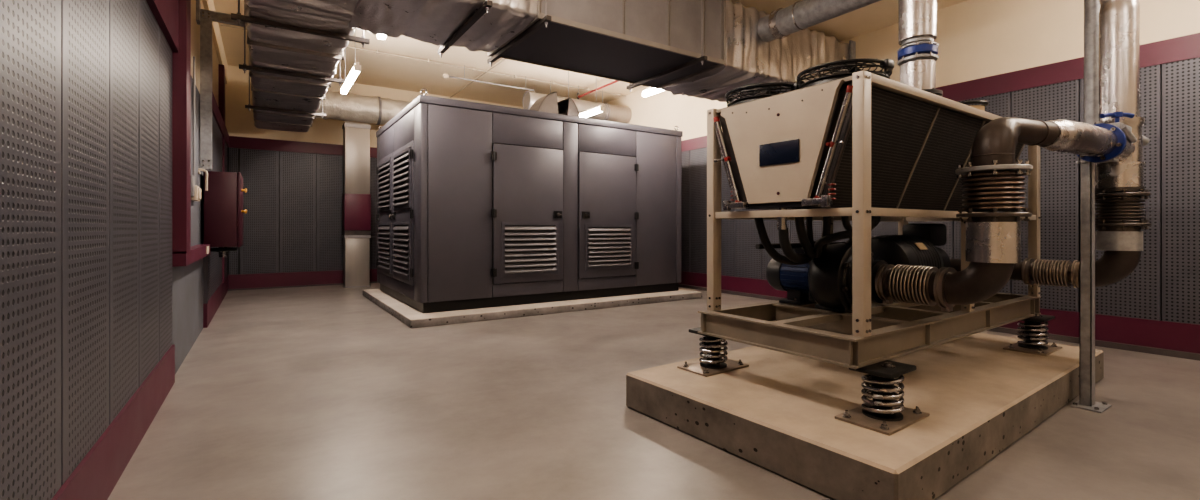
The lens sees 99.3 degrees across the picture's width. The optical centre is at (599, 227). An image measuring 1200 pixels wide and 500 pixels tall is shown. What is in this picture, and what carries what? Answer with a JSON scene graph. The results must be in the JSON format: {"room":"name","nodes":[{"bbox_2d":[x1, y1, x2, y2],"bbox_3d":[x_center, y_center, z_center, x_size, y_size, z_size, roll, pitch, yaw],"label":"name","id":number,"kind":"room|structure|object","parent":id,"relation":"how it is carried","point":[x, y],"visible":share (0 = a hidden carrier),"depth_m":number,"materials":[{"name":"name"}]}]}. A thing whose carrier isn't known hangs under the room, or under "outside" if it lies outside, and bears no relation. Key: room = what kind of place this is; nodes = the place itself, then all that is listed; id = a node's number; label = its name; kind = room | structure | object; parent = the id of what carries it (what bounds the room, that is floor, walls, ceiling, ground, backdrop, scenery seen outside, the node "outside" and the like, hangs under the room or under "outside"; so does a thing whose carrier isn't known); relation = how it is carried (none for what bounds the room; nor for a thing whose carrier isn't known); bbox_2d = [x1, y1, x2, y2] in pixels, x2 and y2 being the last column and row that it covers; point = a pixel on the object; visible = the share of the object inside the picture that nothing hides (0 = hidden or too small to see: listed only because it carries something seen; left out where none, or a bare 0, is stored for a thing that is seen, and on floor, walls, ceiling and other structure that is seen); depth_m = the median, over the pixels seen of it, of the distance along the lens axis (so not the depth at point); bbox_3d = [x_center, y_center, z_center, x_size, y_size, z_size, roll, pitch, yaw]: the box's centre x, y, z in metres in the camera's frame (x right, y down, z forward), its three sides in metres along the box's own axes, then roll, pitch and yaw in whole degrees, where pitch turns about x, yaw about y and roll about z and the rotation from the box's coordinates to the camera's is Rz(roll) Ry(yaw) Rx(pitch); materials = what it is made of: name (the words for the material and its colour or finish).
{"room":"mechanical room","nodes":[
{"label":"mechanical room","id":0,"kind":"room"},
{"bbox_2d":[191,0,218,104],"bbox_3d":[-3.393,-1.050,3.728,0.200,4.700,16.760,0,0,-33],"label":"wall","id":1,"kind":"structure","parent":0,"point":[195,28],"depth_m":6.27,"materials":[{"name":"beige paint"}]},
{"bbox_2d":[0,0,60,499],"bbox_3d":[-1.860,-0.252,1.627,0.035,2.467,0.713,0,0,-33],"label":"perforated panel","id":2,"kind":"object","parent":1,"relation":"attached to","point":[30,30],"visible":1,"depth_m":1.68,"materials":[{"name":"metal"}]},
{"bbox_2d":[61,0,108,485],"bbox_3d":[-2.258,-0.252,2.230,0.035,2.467,0.708,0,0,-33],"label":"perforated panel","id":3,"kind":"object","parent":1,"relation":"attached to","point":[84,23],"visible":0.75,"depth_m":2.16,"materials":[{"name":"metal"}]},
{"bbox_2d":[51,345,174,499],"bbox_3d":[-2.213,1.141,2.170,0.055,0.318,5.060,0,0,-33],"label":"baseboard","id":4,"kind":"structure","parent":1,"relation":"attached to","point":[96,476],"depth_m":2.65,"materials":[{"name":"paint"}]},
{"bbox_2d":[109,0,138,424],"bbox_3d":[-2.653,-0.252,2.829,0.035,2.467,0.703,0,0,-33],"label":"perforated panel","id":5,"kind":"object","parent":1,"relation":"attached to","point":[123,14],"visible":0.75,"depth_m":2.79,"materials":[{"name":"metal"}]},
{"bbox_2d":[139,0,158,386],"bbox_3d":[-3.050,-0.252,3.430,0.035,2.467,0.713,0,0,-33],"label":"perforated panel","id":6,"kind":"object","parent":1,"relation":"attached to","point":[148,25],"visible":0.83,"depth_m":3.36,"materials":[{"name":"metal"}]},
{"bbox_2d":[146,0,178,51],"bbox_3d":[-2.202,-1.968,2.177,0.080,0.965,5.060,0,0,-33],"label":"trim","id":7,"kind":"structure","parent":1,"relation":"attached to","point":[165,12],"depth_m":3.89,"materials":[{"name":"paint"}]},
{"bbox_2d":[159,27,171,360],"bbox_3d":[-3.429,-0.252,4.006,0.035,2.467,0.643,0,0,-33],"label":"perforated panel","id":8,"kind":"object","parent":1,"relation":"attached to","point":[165,52],"visible":0.76,"depth_m":3.98,"materials":[{"name":"metal"}]},
{"bbox_2d":[172,0,190,253],"bbox_3d":[-3.653,-1.383,4.425,0.132,3.195,0.290,0,0,-33],"label":"trim","id":9,"kind":"structure","parent":1,"relation":"attached to","point":[181,60],"depth_m":4.33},
{"bbox_2d":[172,76,202,373],"bbox_3d":[-4.389,-0.175,5.443,0.025,2.950,2.800,0,0,-33],"label":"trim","id":10,"kind":"structure","parent":1,"relation":"attached to","point":[187,281],"depth_m":5.54,"materials":[{"name":"metal"}]},
{"bbox_2d":[172,244,209,266],"bbox_3d":[-4.233,0.263,5.300,0.128,0.125,2.390,0,0,-33],"label":"trim","id":11,"kind":"structure","parent":1,"relation":"attached to","point":[198,252],"depth_m":4.61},
{"bbox_2d":[193,56,194,185],"bbox_3d":[-4.502,-1.175,5.656,0.023,1.450,0.024,0,0,-33],"label":"conduit","id":12,"kind":"object","parent":1,"relation":"attached to","point":[193,56],"visible":0.83,"depth_m":5.65,"materials":[{"name":"metal"}]},
{"bbox_2d":[191,175,200,200],"bbox_3d":[-4.426,-0.430,5.586,0.070,0.260,0.400,0,0,-33],"label":"switch box","id":13,"kind":"object","parent":1,"relation":"attached to","point":[195,190],"visible":0.92,"depth_m":5.52,"materials":[{"name":"beige plastic"}]},
{"bbox_2d":[198,168,207,190],"bbox_3d":[-4.780,-0.582,6.131,0.111,0.265,0.028,0,0,-33],"label":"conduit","id":14,"kind":"object","parent":1,"relation":"attached to","point":[199,169],"visible":0.94,"depth_m":6.14,"materials":[{"name":"metal"}]},
{"bbox_2d":[203,169,207,303],"bbox_3d":[-5.152,-0.334,6.641,0.070,2.632,0.040,0,0,-33],"label":"trim","id":15,"kind":"structure","parent":1,"relation":"attached to","point":[205,259],"depth_m":6.63,"materials":[{"name":"grey paint"}]},
{"bbox_2d":[208,170,210,299],"bbox_3d":[-5.370,-0.346,6.976,0.035,2.657,0.708,0,0,-33],"label":"perforated panel","id":16,"kind":"object","parent":1,"relation":"attached to","point":[209,256],"visible":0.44,"depth_m":7.04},
{"bbox_2d":[211,114,214,295],"bbox_3d":[-5.766,-0.346,7.577,0.035,2.657,0.708,0,0,-33],"label":"perforated panel","id":17,"kind":"object","parent":1,"relation":"attached to","point":[213,118],"visible":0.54,"depth_m":7.60,"materials":[{"name":"metal"}]},
{"bbox_2d":[202,0,227,83],"bbox_3d":[-5.614,-3.200,7.324,0.050,0.400,7.910,0,0,-33],"label":"trim","id":18,"kind":"structure","parent":1,"relation":"attached to","point":[208,4],"depth_m":8.51,"materials":[{"name":"beige paint"}]},
{"bbox_2d":[203,275,227,327],"bbox_3d":[-6.469,1.141,8.635,0.065,0.318,4.780,0,0,-33],"label":"trim","id":19,"kind":"structure","parent":1,"relation":"attached to","point":[210,308],"depth_m":7.63,"materials":[{"name":"paint"}]},
{"bbox_2d":[215,120,218,290],"bbox_3d":[-6.162,-0.346,8.178,0.035,2.657,0.708,0,0,-33],"label":"perforated panel","id":20,"kind":"object","parent":1,"relation":"attached to","point":[216,125],"visible":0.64,"depth_m":8.09,"materials":[{"name":"metal"}]},
{"bbox_2d":[212,92,228,146],"bbox_3d":[-6.463,-1.795,8.639,0.080,0.240,4.780,0,0,-33],"label":"trim","id":21,"kind":"structure","parent":1,"relation":"attached to","point":[216,113],"depth_m":8.29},
{"bbox_2d":[219,129,221,285],"bbox_3d":[-6.600,-0.346,8.842,0.035,2.657,0.858,0,0,-33],"label":"perforated panel","id":22,"kind":"object","parent":1,"relation":"attached to","point":[220,134],"visible":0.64,"depth_m":8.84,"materials":[{"name":"metal"}]},
{"bbox_2d":[196,0,245,169],"bbox_3d":[-4.663,-1.735,6.346,0.560,2.030,0.170,0,0,-33],"label":"cable tray","id":23,"kind":"object","parent":1,"relation":"attached to","point":[204,18],"visible":0.9,"depth_m":6.22,"materials":[{"name":"metal"}]},
{"bbox_2d":[218,64,224,281],"bbox_3d":[-6.934,-0.984,9.353,0.080,3.932,0.350,0,0,-33],"label":"trim","id":24,"kind":"structure","parent":1,"relation":"attached to","point":[221,69],"depth_m":9.22,"materials":[{"name":"metal"}]},
{"bbox_2d":[204,171,246,256],"bbox_3d":[-4.988,-0.168,6.833,0.440,1.095,0.900,0,0,-33],"label":"electrical cabinet","id":25,"kind":"object","parent":1,"relation":"attached to","point":[223,200],"visible":1,"depth_m":6.46,"materials":[{"name":"red metal"}]},
{"bbox_2d":[225,143,225,277],"bbox_3d":[-7.219,-0.346,9.781,0.035,2.657,0.668,0,0,-33],"label":"perforated panel","id":26,"kind":"object","parent":1,"relation":"attached to","point":[225,143],"visible":0.18,"depth_m":9.99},
{"bbox_2d":[226,145,227,276],"bbox_3d":[-7.574,-0.346,10.320,0.035,2.657,0.598,0,0,-33],"label":"perforated panel","id":27,"kind":"object","parent":1,"relation":"attached to","point":[226,145],"visible":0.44,"depth_m":10.26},
{"bbox_2d":[225,65,523,147],"bbox_3d":[-4.348,-1.050,13.016,8.430,4.700,0.200,0,0,-33],"label":"wall","id":28,"kind":"structure","parent":0,"point":[239,121],"depth_m":11.35,"materials":[{"name":"beige paint"}]},
{"bbox_2d":[229,148,237,274],"bbox_3d":[-7.674,-0.350,10.676,0.158,2.650,0.035,0,0,-33],"label":"perforated panel","id":29,"kind":"object","parent":28,"relation":"attached to","point":[233,152],"visible":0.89,"depth_m":10.66,"materials":[{"name":"metal"}]},
{"bbox_2d":[228,148,239,274],"bbox_3d":[-4.292,-0.350,12.931,8.430,2.700,0.004,0,0,-33],"label":"trim","id":30,"kind":"structure","parent":28,"relation":"attached to","point":[228,148],"depth_m":10.74,"materials":[{"name":"metal"}]},
{"bbox_2d":[240,148,278,273],"bbox_3d":[-7.292,-0.350,10.928,0.694,2.650,0.035,0,0,-33],"label":"perforated panel","id":31,"kind":"object","parent":28,"relation":"attached to","point":[259,169],"visible":0.96,"depth_m":10.92,"materials":[{"name":"metal"}]},
{"bbox_2d":[279,151,315,272],"bbox_3d":[-6.703,-0.350,11.317,0.694,2.650,0.035,0,0,-33],"label":"perforated panel","id":32,"kind":"object","parent":28,"relation":"attached to","point":[297,171],"visible":1,"depth_m":11.30,"materials":[{"name":"metal"}]},
{"bbox_2d":[228,269,376,288],"bbox_3d":[-4.274,1.123,12.903,8.430,0.295,0.070,0,0,-33],"label":"baseboard","id":33,"kind":"structure","parent":28,"relation":"attached to","point":[238,281],"depth_m":11.17,"materials":[{"name":"paint"}]},
{"bbox_2d":[228,136,376,157],"bbox_3d":[-4.274,-1.795,12.903,8.430,0.240,0.070,0,0,-33],"label":"trim","id":34,"kind":"structure","parent":28,"relation":"attached to","point":[234,141],"depth_m":11.17,"materials":[{"name":"paint"}]},
{"bbox_2d":[228,281,376,290],"bbox_3d":[-4.266,1.285,12.891,8.430,0.030,0.100,0,0,-33],"label":"trim","id":35,"kind":"structure","parent":28,"relation":"attached to","point":[372,281],"depth_m":11.14,"materials":[{"name":"paint"}]},
{"bbox_2d":[316,154,342,270],"bbox_3d":[-6.113,-0.350,11.706,0.694,2.650,0.035,0,0,-33],"label":"perforated panel","id":36,"kind":"object","parent":28,"relation":"attached to","point":[329,168],"visible":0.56,"depth_m":11.64,"materials":[{"name":"metal"}]},
{"bbox_2d":[370,158,376,268],"bbox_3d":[-5.524,-0.350,12.094,0.694,2.650,0.035,0,0,-33],"label":"perforated panel","id":37,"kind":"object","parent":28,"relation":"attached to","point":[373,161],"visible":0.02,"depth_m":12.15,"materials":[{"name":"metal"}]},
{"bbox_2d":[213,0,646,106],"bbox_3d":[0.210,-3.475,6.104,8.830,0.150,16.760,0,0,-33],"label":"ceiling","id":38,"kind":"structure","parent":0,"point":[381,70],"depth_m":11.15,"materials":[{"name":"paint"}]},
{"bbox_2d":[245,70,326,118],"bbox_3d":[-5.419,-2.672,8.836,1.200,1.435,0.050,0,0,-33],"label":"hanger","id":39,"kind":"object","parent":38,"relation":"hanging from","point":[249,106],"visible":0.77,"depth_m":8.78,"materials":[{"name":"metal"}]},
{"bbox_2d":[239,1,344,85],"bbox_3d":[-4.032,-2.672,6.732,1.200,1.435,0.050,0,0,-33],"label":"hanger","id":40,"kind":"object","parent":38,"relation":"hanging from","point":[244,66],"visible":0.88,"depth_m":6.63,"materials":[{"name":"metal"}]},
{"bbox_2d":[231,0,369,47],"bbox_3d":[-3.022,-2.672,5.218,1.220,1.435,0.050,0,0,-33],"label":"hanger","id":41,"kind":"object","parent":38,"relation":"hanging from","point":[238,16],"visible":1,"depth_m":5.16,"materials":[{"name":"metal"}]},
{"bbox_2d":[340,29,360,94],"bbox_3d":[-3.923,-2.832,8.002,0.094,1.128,1.544,0,0,-33],"label":"tube light","id":42,"kind":"object","parent":38,"relation":"hanging from","point":[356,69],"visible":0.98,"depth_m":7.80,"materials":[{"name":"white paint"}]},
{"bbox_2d":[377,34,386,40],"bbox_3d":[-2.219,-2.832,5.508,0.094,1.128,1.544,0,0,-33],"label":"tube light","id":43,"kind":"object","parent":38,"relation":"hanging from","point":[379,36],"visible":0.21,"depth_m":6.08,"materials":[{"name":"white paint"}]},
{"bbox_2d":[220,24,625,96],"bbox_3d":[-2.808,-3.370,10.726,8.320,0.060,0.060,0,0,-33],"label":"conduit","id":44,"kind":"object","parent":38,"relation":"attached to","point":[376,51],"visible":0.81,"depth_m":10.66,"materials":[{"name":"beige metal"}]},
{"bbox_2d":[438,0,491,57],"bbox_3d":[-1.421,-2.672,5.244,0.050,1.435,1.560,0,0,-33],"label":"hanger","id":45,"kind":"object","parent":38,"relation":"hanging from","point":[487,4],"visible":1,"depth_m":5.07,"materials":[{"name":"metal"}]},
{"bbox_2d":[244,0,854,131],"bbox_3d":[-1.534,-2.456,9.214,7.924,0.994,8.169,0,0,-33],"label":"duct","id":46,"kind":"object","parent":45,"relation":"hanging from","point":[629,41],"visible":0.84,"depth_m":6.04,"materials":[{"name":"metal"}]},
{"bbox_2d":[316,91,410,124],"bbox_3d":[-4.684,-2.630,11.645,3.400,0.630,0.630,0,0,-33],"label":"duct","id":47,"kind":"object","parent":46,"relation":"attached to","point":[377,110],"visible":0.44,"depth_m":11.04,"materials":[{"name":"metal"}]},
{"bbox_2d":[758,0,880,41],"bbox_3d":[3.016,-2.660,5.636,0.369,0.369,2.890,0,0,-33],"label":"duct","id":48,"kind":"object","parent":46,"relation":"attached to","point":[780,23],"visible":1,"depth_m":6.25,"materials":[{"name":"metal"}]},
{"bbox_2d":[450,59,505,97],"bbox_3d":[-2.066,-3.370,10.436,0.032,0.030,6.500,0,0,-33],"label":"conduit","id":49,"kind":"object","parent":38,"relation":"attached to","point":[503,59],"visible":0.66,"depth_m":11.35,"materials":[{"name":"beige metal"}]},
{"bbox_2d":[442,65,533,91],"bbox_3d":[-2.346,-3.050,10.970,2.061,0.700,0.100,0,0,-33],"label":"pipe","id":50,"kind":"object","parent":38,"relation":"hanging from","point":[446,76],"visible":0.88,"depth_m":10.78,"materials":[{"name":"beige metal"}]},
{"bbox_2d":[487,0,550,66],"bbox_3d":[-0.920,-2.672,5.574,0.050,1.435,1.560,0,0,-33],"label":"hanger","id":51,"kind":"object","parent":38,"relation":"hanging from","point":[544,21],"visible":0.92,"depth_m":5.39,"materials":[{"name":"metal"}]},
{"bbox_2d":[568,71,603,117],"bbox_3d":[-0.379,-2.832,10.566,0.094,1.128,1.544,0,0,-33],"label":"tube light","id":52,"kind":"object","parent":38,"relation":"hanging from","point":[600,108],"visible":0.53,"depth_m":10.23,"materials":[{"name":"white paint"}]},
{"bbox_2d":[577,80,618,99],"bbox_3d":[0.641,-3.230,10.400,0.070,0.340,4.260,0,0,-33],"label":"pipe","id":53,"kind":"object","parent":38,"relation":"hanging from","point":[615,81],"visible":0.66,"depth_m":11.59,"materials":[{"name":"grey metal"}]},
{"bbox_2d":[602,92,607,119],"bbox_3d":[0.064,-3.024,12.619,0.030,0.752,0.444,0,0,-33],"label":"clamp","id":54,"kind":"object","parent":38,"relation":"hanging from","point":[602,92],"visible":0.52,"depth_m":12.50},
{"bbox_2d":[641,87,663,97],"bbox_3d":[1.179,-2.832,8.204,0.094,1.128,1.544,0,0,-33],"label":"tube light","id":55,"kind":"object","parent":38,"relation":"hanging from","point":[648,91],"visible":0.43,"depth_m":8.66,"materials":[{"name":"white paint"}]},
{"bbox_2d":[626,0,706,91],"bbox_3d":[0.833,-2.672,6.730,0.050,1.435,1.560,0,0,-33],"label":"hanger","id":56,"kind":"object","parent":38,"relation":"hanging from","point":[702,58],"visible":0.94,"depth_m":6.53,"materials":[{"name":"metal"}]},
{"bbox_2d":[1084,0,1099,124],"bbox_3d":[4.129,-1.815,4.256,0.155,2.370,0.155,0,0,-33],"label":"vent pipe","id":57,"kind":"object","parent":38,"relation":"hanging from","point":[1091,7],"visible":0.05,"depth_m":4.22,"materials":[{"name":"metal"}]},
{"bbox_2d":[107,283,1199,499],"bbox_3d":[0.210,1.360,6.104,8.830,0.120,16.760,0,0,-33],"label":"floor","id":58,"kind":"structure","parent":0,"point":[308,392],"depth_m":3.43,"materials":[{"name":"concrete"}]},
{"bbox_2d":[342,121,370,287],"bbox_3d":[-5.416,-0.510,11.348,0.530,3.620,0.370,0,0,-33],"label":"column","id":59,"kind":"structure","parent":58,"relation":"on","point":[356,196],"depth_m":11.21,"materials":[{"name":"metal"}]},
{"bbox_2d":[376,89,682,312],"bbox_3d":[-1.354,-0.375,9.639,4.879,3.120,3.325,0,0,-33],"label":"generator","id":60,"kind":"object","parent":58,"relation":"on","point":[480,205],"visible":1,"depth_m":7.98,"materials":[{"name":"black paint"}]},
{"bbox_2d":[530,92,558,113],"bbox_3d":[-1.075,-2.169,9.479,0.460,0.682,0.470,0,0,-33],"label":"cowl","id":61,"kind":"object","parent":60,"relation":"on","point":[547,103],"visible":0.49,"depth_m":9.33,"materials":[{"name":"metal"}]},
{"bbox_2d":[558,98,579,116],"bbox_3d":[-0.599,-2.134,9.792,0.320,0.612,0.470,0,0,-33],"label":"cowl","id":62,"kind":"object","parent":60,"relation":"on","point":[567,106],"visible":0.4,"depth_m":9.65,"materials":[{"name":"metal"}]},
{"bbox_2d":[363,289,701,327],"bbox_3d":[-1.336,1.242,9.624,5.195,0.115,3.860,0,0,-33],"label":"concrete plinth","id":63,"kind":"object","parent":58,"relation":"on","point":[411,317],"visible":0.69,"depth_m":7.80,"materials":[{"name":"concrete"}]},
{"bbox_2d":[626,333,1103,499],"bbox_3d":[2.260,1.175,4.048,3.774,0.250,1.870,0,0,-36],"label":"concrete pad","id":64,"kind":"object","parent":58,"relation":"on","point":[777,413],"visible":0.72,"depth_m":3.09,"materials":[{"name":"concrete"}]},
{"bbox_2d":[677,327,748,376],"bbox_3d":[0.854,0.896,3.845,0.470,0.308,0.290,0,0,-36],"label":"spring isolator","id":65,"kind":"object","parent":64,"relation":"on","point":[712,363],"visible":0.93,"depth_m":3.78,"materials":[{"name":"metal"}]},
{"bbox_2d":[835,360,929,435],"bbox_3d":[1.567,0.896,2.830,0.470,0.308,0.290,0,0,-36],"label":"spring isolator","id":66,"kind":"object","parent":64,"relation":"on","point":[884,414],"visible":0.98,"depth_m":2.77,"materials":[{"name":"metal"}]},
{"bbox_2d":[1003,313,1061,355],"bbox_3d":[3.761,0.896,4.433,0.470,0.308,0.290,0,0,-36],"label":"spring isolator","id":67,"kind":"object","parent":64,"relation":"on","point":[1030,333],"visible":0.99,"depth_m":4.37,"materials":[{"name":"metal"}]},
{"bbox_2d":[698,58,1040,368],"bbox_3d":[2.295,-0.118,4.084,3.060,1.752,1.167,0,0,-35],"label":"chiller","id":68,"kind":"object","parent":67,"relation":"on","point":[858,144],"visible":0.94,"depth_m":3.32,"materials":[{"name":"beige paint"}]},
{"bbox_2d":[754,218,811,264],"bbox_3d":[1.383,0.079,3.676,0.670,0.369,0.172,0,0,-33],"label":"hose","id":69,"kind":"object","parent":68,"relation":"attached to","point":[767,245],"visible":0.61,"depth_m":3.52,"materials":[{"name":"black rubber"}]},
{"bbox_2d":[778,228,813,262],"bbox_3d":[1.422,0.117,3.568,0.114,0.240,0.813,0,0,36],"label":"hose","id":70,"kind":"object","parent":68,"relation":"attached to","point":[786,247],"visible":0.71,"depth_m":3.28,"materials":[{"name":"black rubber"}]},
{"bbox_2d":[755,242,845,248],"bbox_3d":[2.209,0.140,4.553,2.501,0.038,0.040,0,0,-35],"label":"pipe","id":71,"kind":"object","parent":68,"relation":"attached to","point":[758,246],"visible":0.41,"depth_m":3.97,"materials":[{"name":"black metal"}]},
{"bbox_2d":[794,217,815,257],"bbox_3d":[1.490,0.044,3.588,0.100,0.337,0.733,0,0,33],"label":"hose","id":72,"kind":"object","parent":68,"relation":"attached to","point":[803,238],"visible":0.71,"depth_m":3.31,"materials":[{"name":"black rubber"}]},
{"bbox_2d":[806,217,814,246],"bbox_3d":[1.589,0.037,3.802,0.050,0.314,0.313,0,0,34],"label":"hose","id":73,"kind":"object","parent":68,"relation":"attached to","point":[809,228],"visible":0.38,"depth_m":3.68,"materials":[{"name":"black rubber"}]},
{"bbox_2d":[815,216,830,251],"bbox_3d":[1.587,0.026,3.642,0.059,0.298,0.498,0,0,17],"label":"hose","id":74,"kind":"object","parent":68,"relation":"attached to","point":[826,220],"visible":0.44,"depth_m":3.42,"materials":[{"name":"black rubber"}]},
{"bbox_2d":[766,241,887,312],"bbox_3d":[1.719,0.368,3.933,0.524,0.537,0.895,0,0,-33],"label":"pump","id":75,"kind":"object","parent":68,"relation":"on","point":[825,280],"visible":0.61,"depth_m":3.70,"materials":[{"name":"black metal"}]},
{"bbox_2d":[841,216,851,244],"bbox_3d":[1.757,0.009,3.591,0.081,0.262,0.348,0,0,31],"label":"hose","id":76,"kind":"object","parent":68,"relation":"attached to","point":[845,219],"visible":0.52,"depth_m":3.47,"materials":[{"name":"black rubber"}]},
{"bbox_2d":[814,216,880,257],"bbox_3d":[1.538,0.060,3.439,0.264,0.327,0.765,0,0,-5],"label":"hose","id":77,"kind":"object","parent":68,"relation":"attached to","point":[821,242],"visible":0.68,"depth_m":3.17,"materials":[{"name":"black rubber"}]},
{"bbox_2d":[746,202,988,212],"bbox_3d":[2.308,-0.145,4.092,2.870,0.034,0.490,0,0,-35],"label":"drip tray","id":78,"kind":"object","parent":68,"relation":"on","point":[765,206],"depth_m":3.42,"materials":[{"name":"black metal"}]},
{"bbox_2d":[871,223,950,300],"bbox_3d":[2.685,0.280,4.466,1.000,0.640,0.531,0,0,-33],"label":"motor","id":79,"kind":"object","parent":68,"relation":"on","point":[917,245],"visible":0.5,"depth_m":4.20,"materials":[{"name":"black metal"}]},
{"bbox_2d":[897,0,942,96],"bbox_3d":[2.251,-1.930,3.616,0.299,2.140,0.299,0,0,-33],"label":"riser pipe","id":80,"kind":"object","parent":68,"relation":"on","point":[917,25],"visible":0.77,"depth_m":3.52,"materials":[{"name":"silver metal"}]},
{"bbox_2d":[1070,158,1118,412],"bbox_3d":[3.590,0.405,3.693,0.260,1.790,0.215,0,0,-33],"label":"upright","id":81,"kind":"object","parent":58,"relation":"on","point":[1086,401],"visible":0.98,"depth_m":3.70,"materials":[{"name":"metal"}]},
{"bbox_2d":[874,117,1126,311],"bbox_3d":[2.738,-0.102,3.506,1.566,1.254,0.849,0,0,-27],"label":"pipe line","id":82,"kind":"object","parent":81,"relation":"attached to","point":[993,240],"visible":1,"depth_m":3.01,"materials":[{"name":"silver metal"}]},
{"bbox_2d":[606,0,1199,140],"bbox_3d":[3.812,-1.050,8.479,0.200,4.700,16.760,0,0,-33],"label":"wall","id":83,"kind":"structure","parent":0,"point":[976,39],"depth_m":6.51,"materials":[{"name":"beige paint"}]},
{"bbox_2d":[681,150,689,271],"bbox_3d":[1.788,-0.365,11.326,0.035,2.640,0.620,0,0,-33],"label":"perforated panel","id":84,"kind":"object","parent":83,"relation":"attached to","point":[685,155],"visible":0.49,"depth_m":11.17,"materials":[{"name":"metal"}]},
{"bbox_2d":[690,147,706,273],"bbox_3d":[2.136,-0.365,10.798,0.035,2.640,0.620,0,0,-33],"label":"perforated panel","id":85,"kind":"object","parent":83,"relation":"attached to","point":[698,157],"visible":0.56,"depth_m":10.83,"materials":[{"name":"metal"}]},
{"bbox_2d":[721,157,734,276],"bbox_3d":[2.484,-0.365,10.271,0.035,2.640,0.620,0,0,-33],"label":"perforated panel","id":86,"kind":"object","parent":83,"relation":"attached to","point":[727,225],"visible":0.3,"depth_m":10.18,"materials":[{"name":"metal"}]},
{"bbox_2d":[735,208,760,278],"bbox_3d":[2.832,-0.365,9.743,0.035,2.640,0.620,0,0,-33],"label":"perforated panel","id":87,"kind":"object","parent":83,"relation":"attached to","point":[747,257],"visible":0.49,"depth_m":9.74,"materials":[{"name":"metal"}]},
{"bbox_2d":[761,210,790,279],"bbox_3d":[3.180,-0.365,9.215,0.035,2.640,0.620,0,0,-33],"label":"perforated panel","id":88,"kind":"object","parent":83,"relation":"attached to","point":[770,225],"visible":0.2,"depth_m":9.29,"materials":[{"name":"metal"}]},
{"bbox_2d":[791,220,822,242],"bbox_3d":[3.528,-0.365,8.688,0.035,2.640,0.620,0,0,-33],"label":"perforated panel","id":89,"kind":"object","parent":83,"relation":"attached to","point":[817,225],"visible":0.02,"depth_m":8.57,"materials":[{"name":"metal"}]},
{"bbox_2d":[833,221,851,241],"bbox_3d":[3.876,-0.365,8.160,0.035,2.640,0.620,0,0,-33],"label":"perforated panel","id":90,"kind":"object","parent":83,"relation":"attached to","point":[838,226],"visible":0.02,"depth_m":8.18,"materials":[{"name":"metal"}]},
{"bbox_2d":[731,0,967,41],"bbox_3d":[2.387,-3.200,2.802,8.430,0.400,8.450,0,0,-33],"label":"trim","id":91,"kind":"structure","parent":83,"relation":"attached to","point":[883,13],"depth_m":7.23,"materials":[{"name":"paint"}]},
{"bbox_2d":[871,216,897,237],"bbox_3d":[4.223,-0.365,7.633,0.035,2.640,0.620,0,0,-33],"label":"perforated panel","id":92,"kind":"object","parent":83,"relation":"attached to","point":[883,227],"visible":0.02,"depth_m":7.58,"materials":[{"name":"metal"}]},
{"bbox_2d":[908,221,953,258],"bbox_3d":[4.571,-0.365,7.105,0.035,2.640,0.620,0,0,-33],"label":"perforated panel","id":93,"kind":"object","parent":83,"relation":"attached to","point":[948,247],"visible":0.02,"depth_m":6.88,"materials":[{"name":"metal"}]},
{"bbox_2d":[678,271,1199,353],"bbox_3d":[3.708,1.097,8.410,0.050,0.283,16.360,0,0,-33],"label":"baseboard","id":94,"kind":"structure","parent":83,"relation":"attached to","point":[1185,337],"depth_m":5.56,"materials":[{"name":"paint"}]},
{"bbox_2d":[678,284,1199,360],"bbox_3d":[3.689,1.269,8.398,0.095,0.062,16.360,0,0,-33],"label":"trim","id":95,"kind":"structure","parent":83,"relation":"attached to","point":[1144,349],"depth_m":5.60,"materials":[{"name":"paint"}]},
{"bbox_2d":[681,33,1199,151],"bbox_3d":[3.708,-1.805,8.410,0.050,0.240,16.360,0,0,-33],"label":"trim","id":96,"kind":"structure","parent":83,"relation":"attached to","point":[1186,47],"depth_m":6.02,"materials":[{"name":"paint"}]},
{"bbox_2d":[954,92,1010,293],"bbox_3d":[4.919,-0.365,6.577,0.035,2.640,0.620,0,0,-33],"label":"perforated panel","id":97,"kind":"object","parent":83,"relation":"attached to","point":[998,104],"visible":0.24,"depth_m":6.45,"materials":[{"name":"metal"}]},
{"bbox_2d":[1012,80,1078,311],"bbox_3d":[5.267,-0.365,6.050,0.035,2.640,0.620,0,0,-33],"label":"perforated panel","id":98,"kind":"object","parent":83,"relation":"attached to","point":[1059,171],"visible":0.66,"depth_m":5.96,"materials":[{"name":"metal"}]},
{"bbox_2d":[1011,65,1161,319],"bbox_3d":[3.727,-0.350,8.423,0.004,2.700,16.360,0,0,-33],"label":"trim","id":99,"kind":"structure","parent":83,"relation":"attached to","point":[1161,65],"depth_m":5.27,"materials":[{"name":"metal"}]},
{"bbox_2d":[1080,65,1160,320],"bbox_3d":[5.615,-0.365,5.522,0.035,2.640,0.620,0,0,-33],"label":"perforated panel","id":100,"kind":"object","parent":83,"relation":"attached to","point":[1137,295],"visible":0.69,"depth_m":5.32,"materials":[{"name":"metal"}]},
{"bbox_2d":[1162,57,1199,324],"bbox_3d":[5.963,-0.365,4.994,0.035,2.640,0.620,0,0,-33],"label":"perforated panel","id":101,"kind":"object","parent":83,"relation":"attached to","point":[1180,79],"visible":1,"depth_m":5.14,"materials":[{"name":"metal"}]},
{"bbox_2d":[950,0,1150,287],"bbox_3d":[3.521,-1.259,4.224,0.736,3.482,1.392,0,0,-33],"label":"riser pipe","id":102,"kind":"object","parent":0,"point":[1120,184],"visible":0.91,"depth_m":3.82,"materials":[{"name":"silver metal"}]},
{"bbox_3d":[-1.147,-3.024,11.821,0.030,0.752,0.444,0,0,-33],"label":"clamp","id":103,"kind":"object","parent":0,"visible":0},
{"bbox_2d":[522,91,631,123],"bbox_3d":[-0.489,-2.870,12.255,2.804,0.456,0.456,0,0,-33],"label":"duct","id":104,"kind":"object","parent":103,"relation":"hanging from","point":[621,114],"visible":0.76,"depth_m":12.34,"materials":[{"name":"metal"}]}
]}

